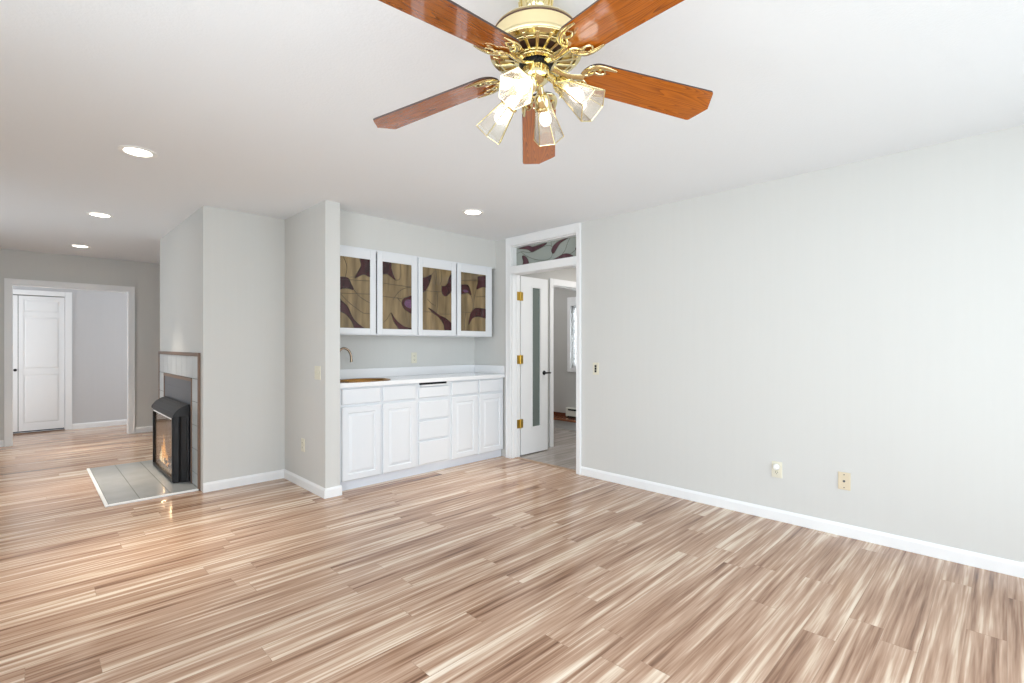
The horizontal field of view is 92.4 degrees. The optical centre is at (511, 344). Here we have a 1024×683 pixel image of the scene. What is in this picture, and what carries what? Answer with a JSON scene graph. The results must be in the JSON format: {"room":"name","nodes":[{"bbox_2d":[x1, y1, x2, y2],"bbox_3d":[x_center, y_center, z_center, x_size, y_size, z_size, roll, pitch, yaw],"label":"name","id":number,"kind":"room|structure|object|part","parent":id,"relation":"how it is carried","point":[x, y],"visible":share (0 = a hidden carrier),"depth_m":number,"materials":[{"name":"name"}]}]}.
{"room":"living room","nodes":[
{"label":"living room","id":0,"kind":"room"},
{"bbox_2d":[13,286,126,423],"bbox_3d":[-6.424,0.034,7.515,3.750,2.440,0.120,0,0,-45],"label":"wall","id":1,"kind":"structure","parent":0,"point":[99,318],"depth_m":7.51,"materials":[{"name":"grey paint"}]},
{"bbox_2d":[13,295,63,431],"bbox_3d":[-6.966,0.262,6.919,0.970,1.925,0.074,0,0,-45],"label":"door","id":2,"kind":"structure","parent":1,"relation":"in","point":[38,321],"depth_m":7.06,"materials":[{"name":"white wood"}]},
{"bbox_3d":[-7.155,0.262,6.763,0.483,1.925,0.030,0,0,-45],"label":"panel","id":3,"kind":"part","parent":2,"relation":"part of","materials":[{"name":"white wood"}]},
{"bbox_2d":[13,289,71,429],"bbox_3d":[-6.987,0.236,6.944,1.127,2.035,0.140,0,0,-45],"label":"door frame","id":4,"kind":"structure","parent":1,"relation":"attached to","point":[68,295],"depth_m":7.26,"materials":[{"name":"white wood"}]},
{"bbox_2d":[72,419,126,428],"bbox_3d":[-5.794,1.214,8.045,2.110,0.080,0.014,0,0,-45],"label":"baseboard","id":5,"kind":"structure","parent":1,"relation":"attached to","point":[124,421],"depth_m":7.52,"materials":[{"name":"white wood"}]},
{"bbox_2d":[0,249,159,439],"bbox_3d":[-5.664,0.034,6.748,3.750,2.440,0.120,0,0,-45],"label":"wall","id":6,"kind":"structure","parent":0,"point":[14,264],"depth_m":6.87,"materials":[{"name":"paint"}]},
{"bbox_2d":[4,278,134,446],"bbox_3d":[-5.848,0.215,6.548,1.287,2.078,0.146,0,0,-45],"label":"door frame","id":7,"kind":"structure","parent":6,"relation":"attached to","point":[9,283],"depth_m":6.29,"materials":[{"name":"white wood"}]},
{"bbox_2d":[0,426,152,446],"bbox_3d":[-5.617,1.214,6.700,3.750,0.080,0.014,0,0,-45],"label":"baseboard","id":8,"kind":"structure","parent":6,"relation":"attached to","point":[147,428],"depth_m":7.01,"materials":[{"name":"white wood"}]},
{"bbox_2d":[160,205,218,491],"bbox_3d":[-2.750,0.034,5.383,1.530,2.440,1.900,0,0,-45],"label":"wall","id":9,"kind":"structure","parent":0,"point":[189,253],"depth_m":4.25,"materials":[{"name":"paint"}]},
{"bbox_2d":[158,351,200,488],"bbox_3d":[-3.320,0.654,4.858,0.020,1.171,1.785,0,0,-45],"label":"fireplace surround","id":10,"kind":"object","parent":9,"relation":"attached to","point":[184,389],"visible":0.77,"depth_m":4.46,"materials":[{"name":"grey tile"}]},
{"bbox_3d":[-3.303,0.783,4.842,0.012,0.909,1.192,0,0,-45],"label":"insert panel","id":11,"kind":"part","parent":10,"relation":"part of","materials":[{"name":"grey metal"}]},
{"bbox_2d":[219,208,284,479],"bbox_3d":[-2.387,0.034,4.491,0.550,2.440,0.120,0,0,-45],"label":"wall","id":12,"kind":"structure","parent":0,"point":[251,246],"depth_m":4.42,"materials":[{"name":"paint"}]},
{"bbox_2d":[203,469,284,492],"bbox_3d":[-2.383,1.214,4.400,0.672,0.080,0.014,0,0,-45],"label":"baseboard","id":13,"kind":"structure","parent":12,"relation":"attached to","point":[278,474],"depth_m":4.37,"materials":[{"name":"white wood"}]},
{"bbox_2d":[285,200,339,487],"bbox_3d":[-1.835,0.034,4.414,0.125,2.440,1.005,0,0,-45],"label":"wall","id":14,"kind":"structure","parent":0,"point":[312,235],"depth_m":4.18,"materials":[{"name":"paint"}]},
{"bbox_2d":[301,438,304,451],"bbox_3d":[-1.846,0.884,4.329,0.010,0.114,0.069,0,0,-45],"label":"wall outlet","id":15,"kind":"object","parent":14,"relation":"attached to","point":[302,439],"visible":1,"depth_m":4.32,"materials":[{"name":"beige plastic"}]},
{"bbox_2d":[284,469,341,498],"bbox_3d":[-1.784,1.214,4.361,0.151,0.080,0.885,0,0,-45],"label":"baseboard","id":16,"kind":"structure","parent":14,"relation":"attached to","point":[325,493],"depth_m":4.15,"materials":[{"name":"white wood"}]},
{"bbox_2d":[315,366,320,379],"bbox_3d":[-1.633,0.234,4.111,0.013,0.114,0.114,0,0,-45],"label":"light switch","id":17,"kind":"object","parent":14,"relation":"attached to","point":[317,368],"visible":1,"depth_m":4.09,"materials":[{"name":"beige plastic"}]},
{"bbox_2d":[340,335,473,368],"bbox_3d":[-1.190,0.034,5.240,1.955,2.440,0.120,0,0,-45],"label":"wall","id":18,"kind":"structure","parent":0,"point":[367,351],"depth_m":5.20,"materials":[{"name":"paint"}]},
{"bbox_2d":[340,245,417,335],"bbox_3d":[-1.384,-0.484,4.680,0.884,0.786,0.398,0,0,-45],"label":"upper cabinet","id":19,"kind":"object","parent":18,"relation":"attached to","point":[378,289],"visible":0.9,"depth_m":4.56,"materials":[{"name":"white wood"}]},
{"bbox_3d":[-1.415,-0.466,4.382,0.323,0.634,0.008,0,0,-45],"label":"stained glass pane","id":20,"kind":"part","parent":19,"relation":"part of","materials":[{"name":"brown"}]},
{"bbox_3d":[-1.409,-0.481,4.389,0.415,0.766,0.020,0,0,-45],"label":"cabinet door","id":21,"kind":"part","parent":19,"relation":"part of","materials":[{"name":"white wood"}]},
{"bbox_2d":[376,261,376,332],"bbox_3d":[-1.402,-0.480,4.698,0.848,0.743,0.345,0,0,-45],"label":"shelf","id":22,"kind":"object","parent":19,"relation":"attached to","point":[376,261],"depth_m":4.96,"materials":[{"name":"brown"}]},
{"bbox_3d":[-1.254,-0.871,4.548,0.884,0.012,0.016,0,0,-45],"label":"rail","id":23,"kind":"part","parent":19,"relation":"part of","materials":[{"name":"white wood"}]},
{"bbox_3d":[-1.098,-0.481,4.698,0.432,0.766,0.020,0,0,-45],"label":"cabinet door","id":24,"kind":"part","parent":19,"relation":"part of","materials":[{"name":"white wood"}]},
{"bbox_3d":[-1.099,-0.466,4.695,0.324,0.634,0.008,0,0,-45],"label":"stained glass pane","id":25,"kind":"part","parent":19,"relation":"part of","materials":[{"name":"brown"}]},
{"bbox_2d":[340,364,474,378],"bbox_3d":[-1.139,0.280,5.189,1.951,0.092,0.020,0,0,-45],"label":"backsplash","id":26,"kind":"structure","parent":18,"relation":"attached to","point":[421,370],"depth_m":5.17,"materials":[{"name":"white stone"}]},
{"bbox_2d":[411,352,416,362],"bbox_3d":[-1.054,0.139,5.284,0.069,0.114,0.010,0,0,-45],"label":"wall outlet","id":27,"kind":"object","parent":18,"relation":"attached to","point":[413,355],"visible":1,"depth_m":5.28,"materials":[{"name":"beige plastic"}]},
{"bbox_2d":[415,256,492,336],"bbox_3d":[-0.712,-0.484,5.346,1.006,0.786,0.398,0,0,-45],"label":"upper cabinet","id":28,"kind":"object","parent":18,"relation":"attached to","point":[454,299],"visible":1,"depth_m":5.16,"materials":[{"name":"white wood"}]},
{"bbox_3d":[-0.763,-0.481,5.029,0.468,0.766,0.020,0,0,-45],"label":"cabinet door","id":29,"kind":"part","parent":28,"relation":"part of","materials":[{"name":"white"}]},
{"bbox_3d":[-0.766,-0.465,5.024,0.368,0.632,0.008,0,0,-45],"label":"stained glass pane","id":30,"kind":"part","parent":28,"relation":"part of","materials":[{"name":"brown"}]},
{"bbox_3d":[-0.581,-0.871,5.215,1.006,0.012,0.016,0,0,-45],"label":"rail","id":31,"kind":"part","parent":28,"relation":"part of","materials":[{"name":"white wood"}]},
{"bbox_3d":[-0.423,-0.465,5.365,0.362,0.629,0.008,0,0,-45],"label":"stained glass pane","id":32,"kind":"part","parent":28,"relation":"part of","materials":[{"name":"brown"}]},
{"bbox_3d":[-0.410,-0.481,5.379,0.495,0.766,0.020,0,0,-45],"label":"cabinet door","id":33,"kind":"part","parent":28,"relation":"part of","materials":[{"name":"white wood"}]},
{"bbox_2d":[340,210,494,268],"bbox_3d":[-1.016,-1.028,5.064,1.955,0.315,0.375,0,0,-45],"label":"wall","id":34,"kind":"structure","parent":0,"point":[356,230],"depth_m":4.83,"materials":[{"name":"paint"}]},
{"bbox_2d":[0,424,1023,682],"bbox_3d":[-1.399,1.304,4.808,7.320,0.100,11.040,0,0,-45],"label":"floor","id":35,"kind":"structure","parent":0,"point":[501,569],"depth_m":2.53,"materials":[{"name":"laminate"}]},
{"bbox_2d":[87,460,199,506],"bbox_3d":[-3.476,1.246,4.574,0.636,0.016,1.608,0,0,-45],"label":"hearth","id":36,"kind":"object","parent":35,"relation":"on","point":[119,484],"visible":0.94,"depth_m":4.36,"materials":[{"name":"tile"}]},
{"bbox_2d":[151,396,188,482],"bbox_3d":[-3.332,0.890,4.766,0.124,0.696,1.037,0,0,-45],"label":"gas fireplace","id":37,"kind":"object","parent":36,"relation":"on","point":[170,416],"visible":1,"depth_m":4.50,"materials":[{"name":"black metal"}]},
{"bbox_3d":[-3.363,0.939,4.736,0.004,0.526,0.893,0,0,-45],"label":"fire glass","id":38,"kind":"part","parent":37,"relation":"part of","materials":[{"name":"clear glass"}]},
{"bbox_3d":[-3.370,0.942,4.729,0.012,0.580,0.941,0,0,-45],"label":"door frame","id":39,"kind":"part","parent":37,"relation":"part of","materials":[{"name":"black metal"}]},
{"bbox_2d":[151,396,188,417],"bbox_3d":[-3.332,0.596,4.766,0.124,0.108,1.037,0,0,-45],"label":"hood","id":40,"kind":"object","parent":37,"relation":"attached to","point":[168,407],"depth_m":4.60,"materials":[{"name":"black metal"}]},
{"bbox_2d":[340,383,416,490],"bbox_3d":[-1.369,0.810,4.602,0.796,0.888,0.525,0,0,-45],"label":"base cabinet","id":41,"kind":"object","parent":35,"relation":"on","point":[378,424],"visible":0.85,"depth_m":4.40,"materials":[{"name":"white wood"}]},
{"bbox_3d":[-1.317,0.445,4.296,0.366,0.134,0.018,0,0,-45],"label":"drawer","id":42,"kind":"part","parent":41,"relation":"part of","materials":[{"name":"white wood"}]},
{"bbox_3d":[-1.317,0.849,4.296,0.366,0.634,0.018,0,0,-45],"label":"cabinet door","id":43,"kind":"part","parent":41,"relation":"part of","materials":[{"name":"white wood"}]},
{"bbox_3d":[-1.045,0.445,4.566,0.350,0.134,0.018,0,0,-45],"label":"drawer","id":44,"kind":"part","parent":41,"relation":"part of","materials":[{"name":"white wood"}]},
{"bbox_3d":[-1.045,0.849,4.566,0.350,0.634,0.018,0,0,-45],"label":"cabinet door","id":45,"kind":"part","parent":41,"relation":"part of","materials":[{"name":"white wood"}]},
{"bbox_2d":[340,364,505,387],"bbox_3d":[-0.955,0.299,5.003,1.951,0.130,0.543,0,0,-45],"label":"countertop","id":46,"kind":"structure","parent":41,"relation":"on","point":[421,374],"depth_m":5.09,"materials":[{"name":"white stone"}]},
{"bbox_2d":[340,347,352,379],"bbox_3d":[-1.581,0.173,4.560,0.193,0.305,0.067,0,0,-45],"label":"faucet","id":47,"kind":"object","parent":46,"relation":"on","point":[342,348],"visible":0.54,"depth_m":4.59,"materials":[{"name":"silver metal"}]},
{"bbox_3d":[-1.560,0.143,4.574,0.146,0.245,0.024,0,0,-32],"label":"spout","id":48,"kind":"part","parent":47,"relation":"part of","materials":[{"name":"brown metal"}]},
{"bbox_2d":[340,378,390,381],"bbox_3d":[-1.368,0.396,4.514,0.526,0.153,0.372,0,0,-45],"label":"bar sink","id":49,"kind":"object","parent":46,"relation":"in","point":[358,379],"visible":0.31,"depth_m":4.64,"materials":[{"name":"gold metal"}]},
{"bbox_2d":[415,381,448,474],"bbox_3d":[-0.945,0.810,5.017,0.391,0.888,0.531,0,0,-45],"label":"base cabinet","id":50,"kind":"object","parent":35,"relation":"on","point":[432,397],"visible":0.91,"depth_m":4.82,"materials":[{"name":"white wood"}]},
{"bbox_3d":[-0.770,1.045,4.838,0.356,0.218,0.018,0,0,-45],"label":"drawer","id":51,"kind":"part","parent":50,"relation":"part of","materials":[{"name":"white wood"}]},
{"bbox_3d":[-0.770,0.828,4.838,0.356,0.177,0.018,0,0,-45],"label":"drawer","id":52,"kind":"part","parent":50,"relation":"part of","materials":[{"name":"white wood"}]},
{"bbox_3d":[-0.770,0.633,4.838,0.356,0.173,0.018,0,0,-45],"label":"drawer","id":53,"kind":"part","parent":50,"relation":"part of","materials":[{"name":"white wood"}]},
{"bbox_3d":[-0.770,0.461,4.838,0.356,0.103,0.018,0,0,-45],"label":"drawer","id":54,"kind":"part","parent":50,"relation":"part of","materials":[{"name":"white wood"}]},
{"bbox_2d":[447,378,502,467],"bbox_3d":[-0.540,0.810,5.423,0.755,0.888,0.525,0,0,-45],"label":"base cabinet","id":55,"kind":"object","parent":35,"relation":"on","point":[475,405],"visible":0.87,"depth_m":5.21,"materials":[{"name":"white wood"}]},
{"bbox_3d":[-0.495,0.445,5.111,0.343,0.134,0.018,0,0,-45],"label":"drawer","id":56,"kind":"part","parent":55,"relation":"part of","materials":[{"name":"white wood"}]},
{"bbox_3d":[-0.495,0.849,5.111,0.343,0.634,0.018,0,0,-45],"label":"cabinet door","id":57,"kind":"part","parent":55,"relation":"part of","materials":[{"name":"white wood"}]},
{"bbox_3d":[-0.228,0.445,5.375,0.348,0.134,0.018,0,0,-45],"label":"drawer","id":58,"kind":"part","parent":55,"relation":"part of","materials":[{"name":"white wood"}]},
{"bbox_3d":[-0.228,0.849,5.375,0.348,0.634,0.018,0,0,-45],"label":"cabinet door","id":59,"kind":"part","parent":55,"relation":"part of","materials":[{"name":"white wood"}]},
{"bbox_2d":[515,457,575,471],"bbox_3d":[0.360,1.252,5.150,0.050,0.004,0.886,0,0,-45],"label":"threshold","id":60,"kind":"object","parent":35,"relation":"on","point":[515,457],"visible":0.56,"depth_m":5.13,"materials":[{"name":"beige"}]},
{"bbox_2d":[554,420,575,430],"bbox_3d":[0.521,1.195,7.737,0.210,0.118,2.140,0,0,-45],"label":"step","id":61,"kind":"structure","parent":35,"relation":"on","point":[557,424],"depth_m":7.31,"materials":[{"name":"grey"}]},
{"bbox_2d":[554,415,575,422],"bbox_3d":[0.514,1.120,7.730,0.230,0.032,2.140,0,0,-45],"label":"step","id":62,"kind":"structure","parent":61,"relation":"on","point":[556,417],"depth_m":7.36,"materials":[{"name":"brown wood"}]},
{"bbox_2d":[566,407,575,418],"bbox_3d":[1.059,1.029,7.288,0.078,0.150,0.625,0,0,-45],"label":"baseboard heater","id":63,"kind":"object","parent":62,"relation":"on","point":[570,412],"visible":0.42,"depth_m":7.41,"materials":[{"name":"white metal"}]},
{"bbox_2d":[0,0,1023,263],"bbox_3d":[-1.399,-1.236,4.808,7.320,0.100,11.040,0,0,-45],"label":"ceiling","id":64,"kind":"structure","parent":0,"point":[268,108],"depth_m":2.47,"materials":[{"name":"white paint"}]},
{"bbox_2d":[69,244,90,247],"bbox_3d":[-5.178,-1.183,5.884,0.196,0.007,0.196,0,0,-45],"label":"recessed light","id":65,"kind":"object","parent":64,"relation":"in","point":[72,245],"visible":1,"depth_m":5.88,"materials":[{"name":"white plastic"}]},
{"bbox_2d":[86,212,113,217],"bbox_3d":[-3.752,-1.183,4.468,0.196,0.007,0.196,0,0,-45],"label":"recessed light","id":66,"kind":"object","parent":64,"relation":"in","point":[95,214],"visible":1,"depth_m":4.45,"materials":[{"name":"white plastic"}]},
{"bbox_2d":[117,145,157,157],"bbox_3d":[-2.296,-1.183,3.011,0.196,0.007,0.196,0,0,-45],"label":"recessed light","id":67,"kind":"object","parent":64,"relation":"in","point":[135,151],"visible":1,"depth_m":3.00,"materials":[{"name":"white plastic"}]},
{"bbox_2d":[462,209,483,214],"bbox_3d":[-0.348,-1.183,4.378,0.196,0.007,0.196,0,0,-45],"label":"recessed light","id":68,"kind":"object","parent":64,"relation":"in","point":[467,211],"visible":1,"depth_m":4.37,"materials":[{"name":"white plastic"}]},
{"bbox_2d":[373,0,712,163],"bbox_3d":[0.081,-0.949,1.607,1.222,0.472,1.236,0,0,-45],"label":"ceiling fan","id":69,"kind":"object","parent":64,"relation":"hanging from","point":[535,43],"visible":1,"depth_m":1.58,"materials":[{"name":"brown wood"}]},
{"bbox_3d":[-0.282,-0.878,1.794,0.510,0.006,0.152,-10,8,21],"label":"blade","id":70,"kind":"part","parent":69,"relation":"part of","materials":[{"name":"brown wood"}]},
{"bbox_3d":[-0.163,-0.888,1.339,0.152,0.006,0.510,12,15,37],"label":"blade","id":71,"kind":"part","parent":69,"relation":"part of","materials":[{"name":"brown wood"}]},
{"bbox_3d":[-0.048,-0.796,1.740,0.117,0.102,0.119,20,-56,-40],"label":"shade frame","id":72,"kind":"part","parent":69,"relation":"part of","materials":[{"name":"gold metal"}]},
{"bbox_2d":[495,100,516,123],"bbox_3d":[-0.009,-0.840,1.709,0.068,0.115,0.125,0,0,-45],"label":"bulb","id":73,"kind":"object","parent":69,"relation":"attached to","point":[501,115],"depth_m":1.71,"materials":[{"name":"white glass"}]},
{"bbox_3d":[0.028,-0.793,1.508,0.114,0.099,0.116,-11,28,26],"label":"lamp shade","id":74,"kind":"part","parent":69,"relation":"part of","materials":[{"name":"clear glass"}]},
{"bbox_3d":[0.028,-0.793,1.508,0.117,0.102,0.119,-11,28,26],"label":"shade frame","id":75,"kind":"part","parent":69,"relation":"part of","materials":[{"name":"gold metal"}]},
{"bbox_2d":[515,73,536,94],"bbox_3d":[0.049,-0.828,1.560,0.128,0.099,0.079,0,0,-45],"label":"socket","id":76,"kind":"object","parent":69,"relation":"attached to","point":[523,85],"depth_m":1.53,"materials":[{"name":"metal"}]},
{"bbox_2d":[490,25,580,75],"bbox_3d":[0.080,-0.959,1.650,0.308,0.034,0.308,0,0,-45],"label":"motor housing","id":77,"kind":"object","parent":69,"relation":"attached to","point":[539,43],"depth_m":1.59,"materials":[{"name":"gold metal"}]},
{"bbox_3d":[0.080,-0.975,1.650,0.292,0.014,0.292,0,0,-45],"label":"motor","id":78,"kind":"part","parent":69,"relation":"part of","materials":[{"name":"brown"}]},
{"bbox_3d":[0.112,-0.887,2.050,0.152,0.006,0.510,-13,-9,1],"label":"blade","id":79,"kind":"part","parent":69,"relation":"part of","materials":[{"name":"brown wood"}]},
{"bbox_2d":[533,87,551,126],"bbox_3d":[0.109,-0.854,1.750,0.118,0.111,0.080,0,0,-45],"label":"socket","id":80,"kind":"object","parent":69,"relation":"attached to","point":[543,104],"depth_m":1.74,"materials":[{"name":"gold metal"}]},
{"bbox_3d":[0.125,-0.812,1.798,0.114,0.099,0.116,0,-39,17],"label":"lamp shade","id":81,"kind":"part","parent":69,"relation":"part of","materials":[{"name":"clear glass"}]},
{"bbox_3d":[0.125,-0.812,1.798,0.117,0.102,0.119,0,-39,17],"label":"shade frame","id":82,"kind":"part","parent":69,"relation":"part of","materials":[{"name":"clear glass"}]},
{"bbox_2d":[547,73,583,101],"bbox_3d":[0.175,-0.840,1.602,0.068,0.114,0.122,0,0,-45],"label":"socket","id":83,"kind":"object","parent":69,"relation":"attached to","point":[562,85],"depth_m":1.58,"materials":[{"name":"gold metal"}]},
{"bbox_3d":[0.218,-0.796,1.577,0.114,0.099,0.116,-25,61,-42],"label":"lamp shade","id":84,"kind":"part","parent":69,"relation":"part of","materials":[{"name":"clear glass"}]},
{"bbox_3d":[0.218,-0.796,1.577,0.117,0.102,0.119,-25,61,-42],"label":"shade frame","id":85,"kind":"part","parent":69,"relation":"part of","materials":[{"name":"clear glass"}]},
{"bbox_3d":[0.309,-0.903,1.312,0.152,0.006,0.510,12,-1,-33],"label":"blade","id":86,"kind":"part","parent":69,"relation":"part of","materials":[{"name":"brown wood"}]},
{"bbox_3d":[0.480,-0.903,1.754,0.510,0.006,0.152,6,-14,-15],"label":"blade","id":87,"kind":"part","parent":69,"relation":"part of","materials":[{"name":"brown wood"}]},
{"bbox_2d":[520,267,575,446],"bbox_3d":[0.684,0.034,6.315,1.980,2.440,0.110,0,0,-45],"label":"wall","id":88,"kind":"structure","parent":0,"point":[569,274],"depth_m":5.86,"materials":[{"name":"white paint"}]},
{"bbox_2d":[517,276,550,454],"bbox_3d":[0.227,0.233,5.671,0.536,2.018,0.146,0,0,-45],"label":"door","id":89,"kind":"structure","parent":88,"relation":"in","point":[532,438],"depth_m":5.64,"materials":[{"name":"white wood"}]},
{"bbox_2d":[549,278,575,446],"bbox_3d":[0.817,0.219,6.433,1.115,2.070,0.130,0,0,-45],"label":"door frame","id":90,"kind":"structure","parent":88,"relation":"attached to","point":[553,283],"depth_m":6.03,"materials":[{"name":"white wood"}]},
{"bbox_2d":[554,288,575,412],"bbox_3d":[1.328,0.034,7.157,0.120,2.440,4.300,0,0,-45],"label":"wall","id":91,"kind":"structure","parent":0,"point":[564,381],"depth_m":7.62,"materials":[{"name":"grey paint"}]},
{"bbox_2d":[554,412,566,416],"bbox_3d":[0.344,1.077,8.054,0.015,0.055,1.440,0,0,-45],"label":"baseboard","id":92,"kind":"structure","parent":91,"relation":"attached to","point":[555,413],"depth_m":7.63,"materials":[{"name":"brown wood"}]},
{"bbox_2d":[567,297,575,371],"bbox_3d":[1.110,-0.159,7.300,0.063,1.135,0.690,0,0,-45],"label":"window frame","id":93,"kind":"structure","parent":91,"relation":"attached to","point":[571,301],"depth_m":7.49,"materials":[{"name":"white wood"}]},
{"bbox_2d":[474,125,1023,562],"bbox_3d":[1.483,0.034,4.016,0.120,2.440,5.620,0,0,-45],"label":"wall","id":94,"kind":"structure","parent":0,"point":[864,319],"depth_m":3.27,"materials":[{"name":"paint"}]},
{"bbox_2d":[506,222,580,474],"bbox_3d":[0.343,0.035,5.148,0.148,2.438,1.032,0,0,-45],"label":"door frame","id":95,"kind":"structure","parent":94,"relation":"attached to","point":[513,271],"depth_m":5.38,"materials":[{"name":"white wood"}]},
{"bbox_2d":[517,236,575,264],"bbox_3d":[0.363,-0.972,5.151,0.008,0.220,0.889,0,0,-45],"label":"window","id":96,"kind":"structure","parent":94,"relation":"in","point":[562,248],"depth_m":5.14,"materials":[{"name":"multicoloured glass"}]},
{"bbox_2d":[593,363,598,374],"bbox_3d":[0.789,0.224,4.624,0.011,0.114,0.069,0,0,-45],"label":"light switch","id":97,"kind":"object","parent":94,"relation":"attached to","point":[595,365],"visible":1,"depth_m":4.62,"materials":[{"name":"beige plastic"}]},
{"bbox_2d":[772,461,781,477],"bbox_3d":[1.886,0.892,3.501,0.033,0.114,0.069,0,0,-45],"label":"wall outlet","id":98,"kind":"object","parent":94,"relation":"attached to","point":[775,473],"depth_m":3.50,"materials":[{"name":"beige plastic"}]},
{"bbox_3d":[1.882,0.870,3.497,0.023,0.044,0.044,0,0,-45],"label":"plug cap","id":99,"kind":"part","parent":98,"relation":"part of","materials":[{"name":"white plastic"}]},
{"bbox_2d":[581,466,1023,577],"bbox_3d":[2.040,1.214,3.358,0.014,0.080,3.900,0,0,-45],"label":"baseboard","id":100,"kind":"structure","parent":94,"relation":"attached to","point":[983,561],"depth_m":3.25,"materials":[{"name":"white wood"}]},
{"bbox_2d":[838,471,850,490],"bbox_3d":[2.179,0.894,3.220,0.011,0.114,0.069,0,0,-45],"label":"cable plate","id":101,"kind":"object","parent":94,"relation":"attached to","point":[844,479],"visible":1,"depth_m":3.22,"materials":[{"name":"beige plastic"}]}
]}

